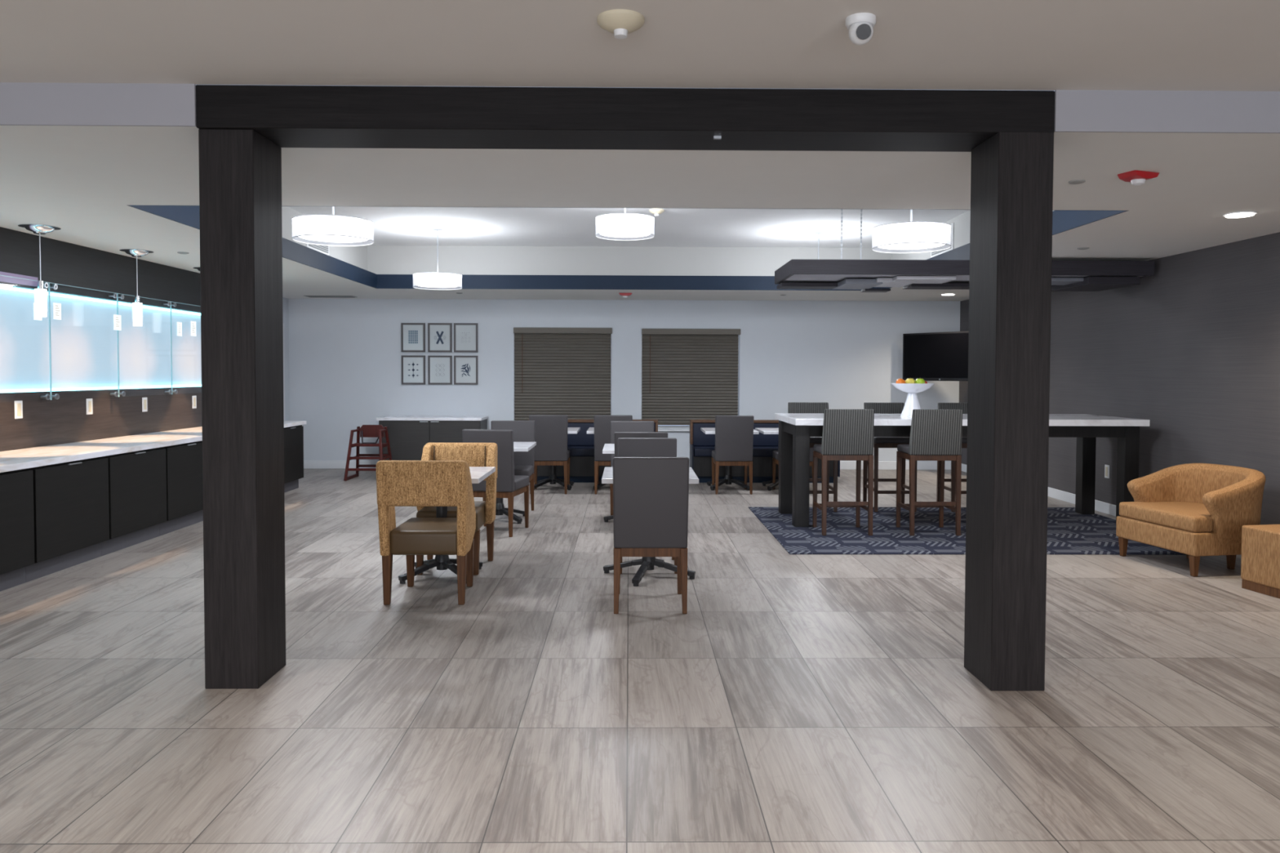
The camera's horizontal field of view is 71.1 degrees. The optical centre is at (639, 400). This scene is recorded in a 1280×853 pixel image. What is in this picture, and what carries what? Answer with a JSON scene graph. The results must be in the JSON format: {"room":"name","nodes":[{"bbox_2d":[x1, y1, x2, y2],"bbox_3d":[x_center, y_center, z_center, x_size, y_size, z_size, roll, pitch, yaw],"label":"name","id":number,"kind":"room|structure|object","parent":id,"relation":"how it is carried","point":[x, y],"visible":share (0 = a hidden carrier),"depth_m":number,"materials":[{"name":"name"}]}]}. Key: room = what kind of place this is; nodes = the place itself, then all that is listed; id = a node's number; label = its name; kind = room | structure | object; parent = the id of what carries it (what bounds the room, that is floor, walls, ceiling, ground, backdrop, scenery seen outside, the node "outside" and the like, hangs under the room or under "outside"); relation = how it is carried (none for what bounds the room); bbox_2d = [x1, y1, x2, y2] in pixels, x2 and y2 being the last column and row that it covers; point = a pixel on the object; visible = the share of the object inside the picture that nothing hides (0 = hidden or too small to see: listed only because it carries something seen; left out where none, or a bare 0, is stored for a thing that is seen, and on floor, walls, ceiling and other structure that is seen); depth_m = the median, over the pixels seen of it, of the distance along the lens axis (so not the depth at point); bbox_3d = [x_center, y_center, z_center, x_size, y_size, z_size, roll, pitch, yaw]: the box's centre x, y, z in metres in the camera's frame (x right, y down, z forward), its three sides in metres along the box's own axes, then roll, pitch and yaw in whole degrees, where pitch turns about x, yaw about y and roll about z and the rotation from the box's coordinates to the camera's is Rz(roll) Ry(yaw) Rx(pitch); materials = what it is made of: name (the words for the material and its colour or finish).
{"room":"eatery","nodes":[
{"label":"eatery","id":0,"kind":"room"},
{"bbox_2d":[0,226,201,451],"bbox_3d":[-5.070,-0.142,7.854,0.150,2.750,7.430,0,2,-1],"label":"wall","id":1,"kind":"structure","parent":0,"point":[44,422],"depth_m":8.18,"materials":[{"name":"laminate"}]},
{"bbox_2d":[13,400,22,418],"bbox_3d":[-4.982,0.076,7.176,0.010,0.144,0.092,0,2,-1],"label":"wall outlet","id":2,"kind":"object","parent":1,"relation":"attached to","point":[18,404],"visible":1,"depth_m":7.17,"materials":[{"name":"white plastic"}]},
{"bbox_2d":[0,271,37,286],"bbox_3d":[-4.975,-0.948,6.460,0.010,0.077,1.890,0,2,-1],"label":"trim","id":3,"kind":"structure","parent":1,"relation":"attached to","point":[2,278],"depth_m":7.17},
{"bbox_2d":[0,275,51,399],"bbox_3d":[-4.951,-0.478,7.000,0.061,0.984,0.997,0,2,-1],"label":"guard","id":4,"kind":"object","parent":1,"relation":"attached to","point":[47,397],"visible":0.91,"depth_m":7.49,"materials":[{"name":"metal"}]},
{"bbox_2d":[49,282,119,399],"bbox_3d":[-4.963,-0.508,7.999,0.061,0.984,0.994,0,2,-1],"label":"guard","id":5,"kind":"object","parent":1,"relation":"attached to","point":[55,286],"visible":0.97,"depth_m":8.23,"materials":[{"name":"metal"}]},
{"bbox_2d":[53,302,61,319],"bbox_3d":[-4.936,-0.753,7.582,0.004,0.140,0.100,0,2,-1],"label":"card","id":6,"kind":"object","parent":5,"relation":"attached to","point":[56,306],"visible":1,"depth_m":7.58,"materials":[{"name":"white paper"}]},
{"bbox_2d":[113,314,121,330],"bbox_3d":[-4.947,-0.736,8.473,0.004,0.145,0.120,0,2,-1],"label":"card","id":7,"kind":"object","parent":5,"relation":"attached to","point":[117,318],"visible":1,"depth_m":8.46,"materials":[{"name":"white paper"}]},
{"bbox_2d":[85,398,93,414],"bbox_3d":[-4.994,0.058,8.119,0.010,0.144,0.092,0,2,-1],"label":"wall outlet","id":8,"kind":"object","parent":1,"relation":"attached to","point":[88,401],"visible":1,"depth_m":8.11,"materials":[{"name":"white plastic"}]},
{"bbox_2d":[0,285,201,392],"bbox_3d":[-5.100,-0.496,7.503,0.060,0.850,6.650,0,2,-1],"label":"light panel","id":9,"kind":"object","parent":1,"relation":"attached to","point":[84,342],"visible":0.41,"depth_m":8.32,"materials":[{"name":"blue"}]},
{"bbox_2d":[117,293,172,396],"bbox_3d":[-4.975,-0.538,8.993,0.061,0.984,0.986,0,2,-1],"label":"guard","id":10,"kind":"object","parent":1,"relation":"attached to","point":[122,295],"visible":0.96,"depth_m":9.40,"materials":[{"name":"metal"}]},
{"bbox_2d":[142,397,147,412],"bbox_3d":[-5.005,0.044,9.046,0.010,0.144,0.092,0,2,-1],"label":"wall outlet","id":11,"kind":"object","parent":1,"relation":"attached to","point":[144,403],"visible":1,"depth_m":9.04,"materials":[{"name":"white plastic"}]},
{"bbox_2d":[282,297,289,420],"bbox_3d":[-5.448,-0.567,12.774,0.150,3.300,2.200,0,2,-1],"label":"wall","id":12,"kind":"structure","parent":0,"point":[285,300],"depth_m":13.62,"materials":[{"name":"paint"}]},
{"bbox_2d":[283,323,284,420],"bbox_3d":[-5.345,-0.033,12.962,0.064,2.220,1.080,0,2,-1],"label":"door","id":13,"kind":"structure","parent":12,"relation":"in","point":[283,323],"depth_m":13.46,"materials":[{"name":"white paint"}]},
{"bbox_2d":[288,298,959,461],"bbox_3d":[-0.221,-0.585,13.862,10.630,3.300,0.150,0,2,-1],"label":"wall","id":14,"kind":"structure","parent":0,"point":[345,362],"depth_m":13.77,"materials":[{"name":"paint"}]},
{"bbox_2d":[400,355,425,384],"bbox_3d":[-3.478,-0.464,13.736,0.364,0.446,0.030,0,2,-1],"label":"framed print","id":15,"kind":"object","parent":14,"relation":"attached to","point":[413,366],"visible":1,"depth_m":13.73,"materials":[{"name":"paper"}]},
{"bbox_2d":[400,323,425,351],"bbox_3d":[-3.477,-0.960,13.721,0.364,0.446,0.030,0,2,-1],"label":"framed print","id":16,"kind":"object","parent":14,"relation":"attached to","point":[412,335],"visible":1,"depth_m":13.71,"materials":[{"name":"paper"}]},
{"bbox_2d":[427,323,452,352],"bbox_3d":[-3.068,-0.959,13.726,0.364,0.446,0.030,0,2,-1],"label":"framed print","id":17,"kind":"object","parent":14,"relation":"attached to","point":[439,335],"visible":1,"depth_m":13.72,"materials":[{"name":"paper"}]},
{"bbox_2d":[427,355,452,384],"bbox_3d":[-3.069,-0.463,13.741,0.364,0.446,0.030,0,2,-1],"label":"framed print","id":18,"kind":"object","parent":14,"relation":"attached to","point":[439,367],"visible":1,"depth_m":13.73,"materials":[{"name":"paper"}]},
{"bbox_2d":[453,323,478,352],"bbox_3d":[-2.672,-0.958,13.731,0.364,0.446,0.030,0,2,-1],"label":"framed print","id":19,"kind":"object","parent":14,"relation":"attached to","point":[465,335],"visible":1,"depth_m":13.72,"materials":[{"name":"paper"}]},
{"bbox_2d":[453,355,478,384],"bbox_3d":[-2.673,-0.461,13.746,0.364,0.446,0.030,0,2,-1],"label":"framed print","id":20,"kind":"object","parent":14,"relation":"attached to","point":[465,367],"visible":1,"depth_m":13.74,"materials":[{"name":"paper"}]},
{"bbox_2d":[513,327,612,420],"bbox_3d":[-1.186,-0.365,13.784,1.510,1.500,0.095,0,2,-1],"label":"window blind","id":21,"kind":"object","parent":14,"relation":"attached to","point":[558,371],"visible":0.84,"depth_m":13.80,"materials":[{"name":"brown wood"}]},
{"bbox_2d":[303,460,951,470],"bbox_3d":[-0.225,1.002,13.827,10.330,0.130,0.016,0,2,-1],"label":"baseboard","id":22,"kind":"structure","parent":14,"relation":"attached to","point":[921,465],"depth_m":13.86,"materials":[{"name":"white paint"}]},
{"bbox_2d":[641,334,739,431],"bbox_3d":[0.780,-0.308,13.847,1.570,1.575,0.180,0,2,-1],"label":"window","id":23,"kind":"structure","parent":14,"relation":"in","point":[669,428],"depth_m":13.89,"materials":[{"name":"white paint"}]},
{"bbox_2d":[641,328,740,425],"bbox_3d":[0.786,-0.355,13.809,1.520,1.490,0.095,0,2,-1],"label":"window blind","id":24,"kind":"object","parent":23,"relation":"attached to","point":[687,375],"visible":0.91,"depth_m":13.82,"materials":[{"name":"brown wood"}]},
{"bbox_2d":[288,206,969,247],"bbox_3d":[-0.094,-2.049,9.052,7.340,0.100,6.500,0,2,-1],"label":"ceiling","id":25,"kind":"structure","parent":0,"point":[393,225],"depth_m":10.41,"materials":[{"name":"paint"}]},
{"bbox_2d":[291,206,373,246],"bbox_3d":[-2.266,-1.555,6.609,0.574,0.753,0.574,0,2,-1],"label":"drum pendant","id":26,"kind":"object","parent":25,"relation":"hanging from","point":[336,230],"visible":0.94,"depth_m":6.42,"materials":[{"name":"fabric"}]},
{"bbox_2d":[297,235,367,242],"bbox_3d":[-2.267,-1.247,6.618,0.502,0.092,0.502,0,2,-1],"label":"diffuser","id":27,"kind":"object","parent":26,"relation":"attached to","point":[301,238],"depth_m":6.67,"materials":[{"name":"white plastic"}]},
{"bbox_2d":[413,226,462,289],"bbox_3d":[-2.415,-1.698,10.675,0.574,0.713,0.574,0,2,-1],"label":"drum pendant","id":28,"kind":"object","parent":25,"relation":"hanging from","point":[437,280],"visible":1,"depth_m":10.48,"materials":[{"name":"fabric"}]},
{"bbox_2d":[417,285,457,288],"bbox_3d":[-2.416,-1.416,10.684,0.502,0.102,0.502,0,2,-1],"label":"diffuser","id":29,"kind":"object","parent":28,"relation":"attached to","point":[419,286],"depth_m":10.82,"materials":[{"name":"white plastic"}]},
{"bbox_2d":[595,208,654,240],"bbox_3d":[-0.145,-1.792,8.698,0.574,0.393,0.574,0,2,-1],"label":"drum pendant","id":30,"kind":"object","parent":25,"relation":"hanging from","point":[624,226],"visible":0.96,"depth_m":8.49,"materials":[{"name":"fabric"}]},
{"bbox_2d":[600,231,649,237],"bbox_3d":[-0.146,-1.679,8.702,0.502,0.122,0.502,0,2,-1],"label":"diffuser","id":31,"kind":"object","parent":30,"relation":"attached to","point":[602,234],"depth_m":8.76,"materials":[{"name":"white plastic"}]},
{"bbox_2d":[648,208,664,216],"bbox_3d":[0.176,-1.976,9.447,0.160,0.068,0.160,0,2,-1],"label":"smoke detector","id":32,"kind":"object","parent":25,"relation":"attached to","point":[656,211],"visible":1,"depth_m":9.40,"materials":[{"name":"beige plastic"}]},
{"bbox_2d":[871,209,951,253],"bbox_3d":[2.053,-1.536,6.762,0.574,0.773,0.574,0,2,-1],"label":"drum pendant","id":33,"kind":"object","parent":25,"relation":"hanging from","point":[908,237],"visible":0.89,"depth_m":6.57,"materials":[{"name":"fabric"}]},
{"bbox_2d":[877,243,944,249],"bbox_3d":[2.052,-1.224,6.771,0.502,0.102,0.502,0,2,-1],"label":"diffuser","id":34,"kind":"object","parent":33,"relation":"attached to","point":[880,246],"depth_m":6.85,"materials":[{"name":"white plastic"}]},
{"bbox_2d":[774,208,1154,292],"bbox_3d":[3.195,-1.568,9.086,3.500,0.856,1.020,0,2,-1],"label":"canopy","id":35,"kind":"object","parent":25,"relation":"hanging from","point":[864,275],"visible":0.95,"depth_m":8.67,"materials":[{"name":"laminate"}]},
{"bbox_2d":[0,468,1279,852],"bbox_3d":[-0.216,1.405,4.693,10.930,0.120,18.700,0,2,-1],"label":"floor","id":36,"kind":"structure","parent":0,"point":[797,703],"depth_m":4.01,"materials":[{"name":"tile"}]},
{"bbox_2d":[0,467,34,591],"bbox_3d":[-4.575,0.890,5.828,0.696,0.813,0.904,0,2,-1],"label":"base cabinet","id":37,"kind":"object","parent":36,"relation":"on","point":[16,486],"visible":1,"depth_m":6.10,"materials":[{"name":"laminate"}]},
{"bbox_2d":[25,456,109,582],"bbox_3d":[-4.586,0.863,6.732,0.696,0.813,0.901,0,2,-1],"label":"base cabinet","id":38,"kind":"object","parent":36,"relation":"on","point":[71,513],"visible":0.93,"depth_m":6.67,"materials":[{"name":"laminate"}]},
{"bbox_2d":[101,446,166,555],"bbox_3d":[-4.597,0.835,7.630,0.696,0.813,0.891,0,2,-1],"label":"base cabinet","id":39,"kind":"object","parent":36,"relation":"on","point":[137,480],"visible":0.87,"depth_m":7.59,"materials":[{"name":"laminate"}]},
{"bbox_2d":[0,420,306,472],"bbox_3d":[-4.617,0.407,7.536,0.748,0.045,7.950,0,2,-1],"label":"countertop","id":40,"kind":"structure","parent":39,"relation":"on","point":[27,458],"depth_m":7.41,"materials":[{"name":"stone"}]},
{"bbox_2d":[160,440,203,535],"bbox_3d":[-4.608,0.808,8.525,0.696,0.813,0.896,0,2,-1],"label":"base cabinet","id":41,"kind":"object","parent":36,"relation":"on","point":[184,499],"visible":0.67,"depth_m":8.40,"materials":[{"name":"laminate"}]},
{"bbox_2d":[284,425,303,493],"bbox_3d":[-4.638,0.730,11.097,0.696,0.813,0.748,0,2,-1],"label":"base cabinet","id":42,"kind":"object","parent":36,"relation":"on","point":[294,435],"visible":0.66,"depth_m":11.14,"materials":[{"name":"laminate"}]},
{"bbox_2d":[343,424,391,480],"bbox_3d":[-3.773,0.727,12.483,0.545,0.749,0.573,0,2,-1],"label":"high chair","id":43,"kind":"object","parent":36,"relation":"on","point":[378,431],"visible":0.84,"depth_m":12.57,"materials":[{"name":"brown wood"}]},
{"bbox_2d":[376,460,475,604],"bbox_3d":[-1.384,0.838,5.949,0.596,0.930,0.627,0,2,-1],"label":"shell chair","id":44,"kind":"object","parent":36,"relation":"on","point":[448,483],"visible":1,"depth_m":5.68,"materials":[{"name":"brown fabric"}]},
{"bbox_2d":[376,415,488,461],"bbox_3d":[-3.100,0.659,13.453,1.540,0.822,0.665,0,2,-1],"label":"base cabinet","id":45,"kind":"object","parent":36,"relation":"on","point":[408,435],"visible":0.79,"depth_m":13.14,"materials":[{"name":"grey laminate"}]},
{"bbox_2d":[398,466,495,583],"bbox_3d":[-1.447,0.905,6.534,0.670,0.760,0.770,0,2,-1],"label":"pedestal table","id":46,"kind":"object","parent":36,"relation":"on","point":[478,474],"visible":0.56,"depth_m":6.49,"materials":[{"name":"white stone"}]},
{"bbox_2d":[416,442,497,575],"bbox_3d":[-1.415,0.811,6.835,0.596,0.930,0.627,0,2,-1],"label":"shell chair","id":47,"kind":"object","parent":36,"relation":"on","point":[475,454],"visible":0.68,"depth_m":7.02,"materials":[{"name":"brown fabric"}]},
{"bbox_2d":[462,429,528,537],"bbox_3d":[-1.334,0.745,8.360,0.470,0.970,0.574,0,2,10],"label":"dining chair","id":48,"kind":"object","parent":36,"relation":"on","point":[508,485],"visible":0.58,"depth_m":8.09,"materials":[{"name":"grey fabric"}]},
{"bbox_2d":[490,420,534,511],"bbox_3d":[-1.366,0.713,9.397,0.470,0.970,0.574,0,2,-1],"label":"dining chair","id":49,"kind":"object","parent":36,"relation":"on","point":[523,430],"visible":0.42,"depth_m":9.60,"materials":[{"name":"grey fabric"}]},
{"bbox_2d":[495,441,536,524],"bbox_3d":[-1.422,0.829,9.033,0.670,0.760,0.770,0,2,-1],"label":"pedestal table","id":50,"kind":"object","parent":36,"relation":"on","point":[500,509],"visible":0.42,"depth_m":8.99,"materials":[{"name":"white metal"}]},
{"bbox_2d":[528,414,569,493],"bbox_3d":[-1.122,0.659,11.196,0.470,0.970,0.574,0,2,-1],"label":"dining chair","id":51,"kind":"object","parent":36,"relation":"on","point":[550,430],"visible":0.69,"depth_m":10.93,"materials":[{"name":"grey fabric"}]},
{"bbox_2d":[533,426,580,490],"bbox_3d":[-1.127,0.753,11.566,0.670,0.760,0.770,0,2,-1],"label":"pedestal table","id":52,"kind":"object","parent":36,"relation":"on","point":[552,479],"visible":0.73,"depth_m":11.53,"materials":[{"name":"black metal"}]},
{"bbox_2d":[528,419,657,482],"bbox_3d":[-0.651,0.695,12.305,1.800,0.835,0.530,0,2,-1],"label":"bench","id":53,"kind":"object","parent":36,"relation":"on","point":[580,445],"visible":0.25,"depth_m":12.09,"materials":[{"name":"blue leather"}]},
{"bbox_2d":[567,445,594,456],"bbox_3d":[-0.650,0.698,12.270,1.740,0.110,0.460,0,2,-1],"label":"seat cushion","id":54,"kind":"object","parent":53,"relation":"on","point":[575,451],"depth_m":12.04,"materials":[{"name":"blue fabric"}]},
{"bbox_2d":[567,422,655,445],"bbox_3d":[-0.652,0.472,12.458,1.740,0.330,0.090,0,2,-1],"label":"cushion","id":55,"kind":"object","parent":53,"relation":"on","point":[581,438],"depth_m":12.41,"materials":[{"name":"blue fabric"}]},
{"bbox_2d":[586,427,605,488],"bbox_3d":[-0.337,0.755,11.575,0.670,0.760,0.770,0,2,-1],"label":"pedestal table","id":56,"kind":"object","parent":36,"relation":"on","point":[591,430],"visible":0.2,"depth_m":11.37,"materials":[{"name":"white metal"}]},
{"bbox_2d":[602,444,614,522],"bbox_3d":[-0.024,0.840,8.830,0.675,0.760,0.770,0,2,-1],"label":"pedestal table","id":57,"kind":"object","parent":36,"relation":"on","point":[608,448],"visible":0.16,"depth_m":8.79,"materials":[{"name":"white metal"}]},
{"bbox_2d":[594,415,632,494],"bbox_3d":[-0.332,0.661,11.205,0.470,0.970,0.574,0,2,-1],"label":"dining chair","id":58,"kind":"object","parent":36,"relation":"on","point":[602,423],"visible":0.56,"depth_m":10.93,"materials":[{"name":"grey fabric"}]},
{"bbox_2d":[195,84,1054,690],"bbox_3d":[-0.062,-0.044,4.326,3.950,2.799,0.382,0,2,-1],"label":"frame","id":59,"kind":"object","parent":36,"relation":"on","point":[243,130],"visible":1,"depth_m":4.16,"materials":[{"name":"laminate"}]},
{"bbox_2d":[609,421,653,515],"bbox_3d":[-0.081,0.717,9.393,0.470,0.970,0.574,0,2,-1],"label":"dining chair","id":60,"kind":"object","parent":36,"relation":"on","point":[615,426],"visible":0.17,"depth_m":9.60,"materials":[{"name":"grey fabric"}]},
{"bbox_2d":[613,431,667,457],"bbox_3d":[0.005,0.757,8.100,0.470,0.970,0.574,0,2,-1],"label":"dining chair","id":61,"kind":"object","parent":36,"relation":"on","point":[617,434],"visible":0.13,"depth_m":7.80,"materials":[{"name":"grey fabric"}]},
{"bbox_2d":[617,437,676,573],"bbox_3d":[0.060,0.794,6.875,0.470,0.970,0.574,0,2,-1],"label":"dining chair","id":62,"kind":"object","parent":36,"relation":"on","point":[627,446],"visible":0.2,"depth_m":7.08,"materials":[{"name":"grey fabric"}]},
{"bbox_2d":[601,466,698,586],"bbox_3d":[0.065,0.909,6.552,0.675,0.760,0.770,0,2,-1],"label":"pedestal table","id":63,"kind":"object","parent":36,"relation":"on","point":[647,563],"visible":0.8,"depth_m":6.49,"materials":[{"name":"black metal"}]},
{"bbox_2d":[613,457,689,613],"bbox_3d":[0.063,0.828,5.762,0.470,0.970,0.574,0,2,-1],"label":"dining chair","id":64,"kind":"object","parent":36,"relation":"on","point":[651,495],"visible":1,"depth_m":5.50,"materials":[{"name":"grey fabric"}]},
{"bbox_2d":[700,427,759,490],"bbox_3d":[1.148,0.759,11.593,0.670,0.760,0.770,0,2,-1],"label":"pedestal table","id":65,"kind":"object","parent":36,"relation":"on","point":[728,479],"visible":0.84,"depth_m":11.53,"materials":[{"name":"black metal"}]},
{"bbox_2d":[711,415,753,494],"bbox_3d":[1.153,0.665,11.223,0.470,0.970,0.574,0,2,-1],"label":"dining chair","id":66,"kind":"object","parent":36,"relation":"on","point":[734,434],"visible":0.97,"depth_m":10.96,"materials":[{"name":"grey fabric"}]},
{"bbox_2d":[689,419,839,483],"bbox_3d":[1.699,0.701,12.333,2.000,0.835,0.530,0,2,-1],"label":"seating","id":67,"kind":"object","parent":36,"relation":"on","point":[702,445],"visible":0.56,"depth_m":12.15,"materials":[{"name":"blue fabric"}]},
{"bbox_2d":[692,422,778,446],"bbox_3d":[1.698,0.479,12.487,1.940,0.330,0.090,0,2,-1],"label":"cushion","id":68,"kind":"object","parent":67,"relation":"on","point":[700,438],"depth_m":12.44,"materials":[{"name":"blue fabric"}]},
{"bbox_2d":[693,446,777,457],"bbox_3d":[1.700,0.705,12.298,1.940,0.110,0.460,0,2,-1],"label":"seat cushion","id":69,"kind":"object","parent":67,"relation":"on","point":[699,451],"depth_m":12.07,"materials":[{"name":"blue fabric"}]},
{"bbox_2d":[755,427,778,490],"bbox_3d":[1.878,0.761,11.602,0.670,0.760,0.770,0,2,-1],"label":"pedestal table","id":70,"kind":"object","parent":36,"relation":"on","point":[762,430],"visible":0.36,"depth_m":11.46,"materials":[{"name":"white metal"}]},
{"bbox_2d":[772,441,813,488],"bbox_3d":[1.933,0.667,11.232,0.470,0.970,0.574,0,2,-1],"label":"dining chair","id":71,"kind":"object","parent":36,"relation":"on","point":[775,453],"visible":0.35,"depth_m":11.28,"materials":[{"name":"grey wood"}]},
{"bbox_2d":[748,506,1186,555],"bbox_3d":[3.027,1.229,8.648,3.630,0.009,2.560,0,2,-1],"label":"area rug","id":72,"kind":"object","parent":36,"relation":"on","point":[1069,531],"visible":0.64,"depth_m":8.24,"materials":[{"name":"blue carpet"}]},
{"bbox_2d":[787,402,837,511],"bbox_3d":[1.880,0.609,9.787,0.469,1.155,0.505,0,2,-1],"label":"bar stool","id":73,"kind":"object","parent":72,"relation":"on","point":[793,407],"visible":0.24,"depth_m":9.96,"materials":[{"name":"grey fabric"}]},
{"bbox_2d":[812,408,874,535],"bbox_3d":[1.892,0.652,8.356,0.469,1.155,0.505,0,2,-1],"label":"bar stool","id":74,"kind":"object","parent":72,"relation":"on","point":[847,434],"visible":1,"depth_m":8.15,"materials":[{"name":"grey fabric"}]},
{"bbox_2d":[862,402,917,511],"bbox_3d":[2.730,0.611,9.797,0.469,1.155,0.505,0,2,-1],"label":"bar stool","id":75,"kind":"object","parent":72,"relation":"on","point":[878,407],"visible":0.57,"depth_m":9.89,"materials":[{"name":"brown wood"}]},
{"bbox_2d":[895,408,962,535],"bbox_3d":[2.697,0.654,8.366,0.469,1.155,0.505,0,2,-1],"label":"bar stool","id":76,"kind":"object","parent":72,"relation":"on","point":[935,434],"visible":1,"depth_m":8.16,"materials":[{"name":"grey fabric"}]},
{"bbox_2d":[936,402,967,511],"bbox_3d":[3.560,0.613,9.807,0.469,1.155,0.505,0,2,-1],"label":"bar stool","id":77,"kind":"object","parent":72,"relation":"on","point":[944,406],"visible":0.16,"depth_m":9.98,"materials":[{"name":"brown wood"}]},
{"bbox_2d":[774,413,1149,527],"bbox_3d":[3.143,0.687,9.084,3.370,1.048,1.200,0,2,-1],"label":"bar table","id":78,"kind":"object","parent":72,"relation":"on","point":[795,429],"visible":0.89,"depth_m":8.63,"materials":[{"name":"black wood"}]},
{"bbox_2d":[890,382,933,417],"bbox_3d":[2.751,-0.004,9.038,0.424,0.334,0.424,0,2,-1],"label":"pedestal bowl","id":79,"kind":"object","parent":78,"relation":"on","point":[912,402],"visible":0.85,"depth_m":8.96,"materials":[{"name":"white ceramic"}]},
{"bbox_2d":[1115,462,1265,577],"bbox_3d":[4.362,0.904,7.015,0.769,0.767,0.912,0,2,-10],"label":"armchair","id":80,"kind":"object","parent":36,"relation":"on","point":[1195,510],"visible":0.97,"depth_m":6.85,"materials":[{"name":"brown fabric"}]},
{"bbox_2d":[1119,502,1212,532],"bbox_3d":[4.294,0.903,7.003,0.620,0.120,0.800,0,2,-10],"label":"seat cushion","id":81,"kind":"object","parent":80,"relation":"on","point":[1171,517],"depth_m":6.91,"materials":[{"name":"orange fabric"}]},
{"bbox_2d":[1240,524,1279,598],"bbox_3d":[4.512,1.099,6.020,0.566,0.440,0.560,0,2,-10],"label":"ottoman","id":82,"kind":"object","parent":36,"relation":"on","point":[1260,544],"visible":1,"depth_m":6.09,"materials":[{"name":"brown fabric"}]},
{"bbox_2d":[0,0,1279,91],"bbox_3d":[0.086,-1.357,-0.210,10.260,0.100,8.660,0,2,-1],"label":"ceiling","id":83,"kind":"structure","parent":0,"point":[1015,45],"depth_m":3.55,"materials":[{"name":"paint"}]},
{"bbox_2d":[596,8,644,39],"bbox_3d":[-0.071,-1.381,3.319,0.176,0.068,0.176,0,2,-1],"label":"smoke detector","id":84,"kind":"object","parent":83,"relation":"attached to","point":[619,22],"visible":1,"depth_m":3.27,"materials":[{"name":"beige plastic"}]},
{"bbox_2d":[845,12,875,44],"bbox_3d":[0.816,-1.363,3.307,0.110,0.097,0.117,0,2,-1],"label":"security camera","id":85,"kind":"object","parent":83,"relation":"attached to","point":[860,25],"visible":1,"depth_m":3.27,"materials":[{"name":"white plastic"}]},
{"bbox_2d":[0,120,1279,301],"bbox_3d":[-0.209,-1.490,8.937,10.430,0.190,9.640,0,2,-1],"label":"ceiling","id":86,"kind":"structure","parent":0,"point":[81,180],"depth_m":5.37,"materials":[{"name":"paint"}]},
{"bbox_2d":[17,223,61,317],"bbox_3d":[-4.662,-0.999,6.957,0.280,0.700,0.280,0,2,-1],"label":"glass pendant","id":87,"kind":"object","parent":86,"relation":"hanging from","point":[40,294],"visible":1,"depth_m":6.93,"materials":[{"name":"white glass"}]},
{"bbox_2d":[119,248,153,326],"bbox_3d":[-4.678,-1.040,8.327,0.280,0.700,0.280,0,2,-1],"label":"glass pendant","id":88,"kind":"object","parent":86,"relation":"hanging from","point":[136,306],"visible":1,"depth_m":8.30,"materials":[{"name":"white glass"}]},
{"bbox_2d":[303,295,356,297],"bbox_3d":[-4.576,-1.532,13.236,0.720,0.014,0.240,0,2,-1],"label":"ceiling vent","id":89,"kind":"object","parent":86,"relation":"in","point":[316,296],"visible":1,"depth_m":13.18,"materials":[{"name":"grey metal"}]},
{"bbox_2d":[126,204,1127,290],"bbox_3d":[-0.096,-1.494,9.068,6.820,0.190,5.980,0,2,-1],"label":"trim","id":90,"kind":"structure","parent":86,"relation":"attached to","point":[1063,220],"depth_m":12.01,"materials":[{"name":"blue paint"}]},
{"bbox_2d":[1117,169,1159,186],"bbox_3d":[2.783,-1.233,4.999,0.186,0.067,0.120,0,2,-21],"label":"fire alarm strobe","id":91,"kind":"object","parent":86,"relation":"attached to","point":[1137,178],"visible":1,"depth_m":4.96,"materials":[{"name":"red plastic"}]},
{"bbox_2d":[1222,210,1257,217],"bbox_3d":[4.178,-1.292,6.234,0.200,0.016,0.200,0,2,-1],"label":"recessed light","id":92,"kind":"object","parent":86,"relation":"in","point":[1237,214],"visible":1,"depth_m":6.20,"materials":[{"name":"white plastic"}]},
{"bbox_2d":[281,206,1053,275],"bbox_3d":[-0.095,-1.794,9.059,7.340,0.410,6.500,0,2,-1],"label":"ceiling","id":93,"kind":"structure","parent":0,"point":[377,260],"depth_m":12.20,"materials":[{"name":"paint"}]},
{"bbox_2d":[306,243,328,255],"bbox_3d":[-3.670,-1.842,10.205,0.018,0.295,0.720,0,2,-1],"label":"ceiling vent","id":94,"kind":"object","parent":93,"relation":"in","point":[323,249],"visible":0.2,"depth_m":10.25,"materials":[{"name":"paint"}]},
{"bbox_2d":[930,222,954,257],"bbox_3d":[3.452,-1.821,10.242,0.018,0.295,0.720,0,2,-1],"label":"light","id":95,"kind":"object","parent":93,"relation":"in","point":[933,254],"visible":0.35,"depth_m":9.98,"materials":[{"name":"paint"}]},
{"bbox_2d":[959,231,1279,524],"bbox_3d":[5.128,-0.292,4.780,0.150,3.300,18.450,0,2,-1],"label":"wall","id":96,"kind":"structure","parent":0,"point":[1191,349],"depth_m":8.30,"materials":[{"name":"grey paint"}]},
{"bbox_2d":[0,82,1279,133],"bbox_3d":[0.059,-1.343,4.116,10.010,0.190,0.012,0,2,-1],"label":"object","id":97,"kind":"structure","parent":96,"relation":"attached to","point":[21,104],"depth_m":4.13,"materials":[{"name":"paint"}]},
{"bbox_2d":[902,330,968,381],"bbox_3d":[4.573,-0.641,13.246,0.606,0.710,1.200,-1,2,-36],"label":"television","id":98,"kind":"object","parent":96,"relation":"attached to","point":[930,356],"visible":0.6,"depth_m":13.08,"materials":[{"name":"black plastic"}]},
{"bbox_2d":[961,463,1115,516],"bbox_3d":[5.042,1.302,4.745,0.016,0.115,18.284,0,2,-1],"label":"baseboard","id":99,"kind":"structure","parent":96,"relation":"attached to","point":[1100,506],"depth_m":10.30,"materials":[{"name":"white paint"}]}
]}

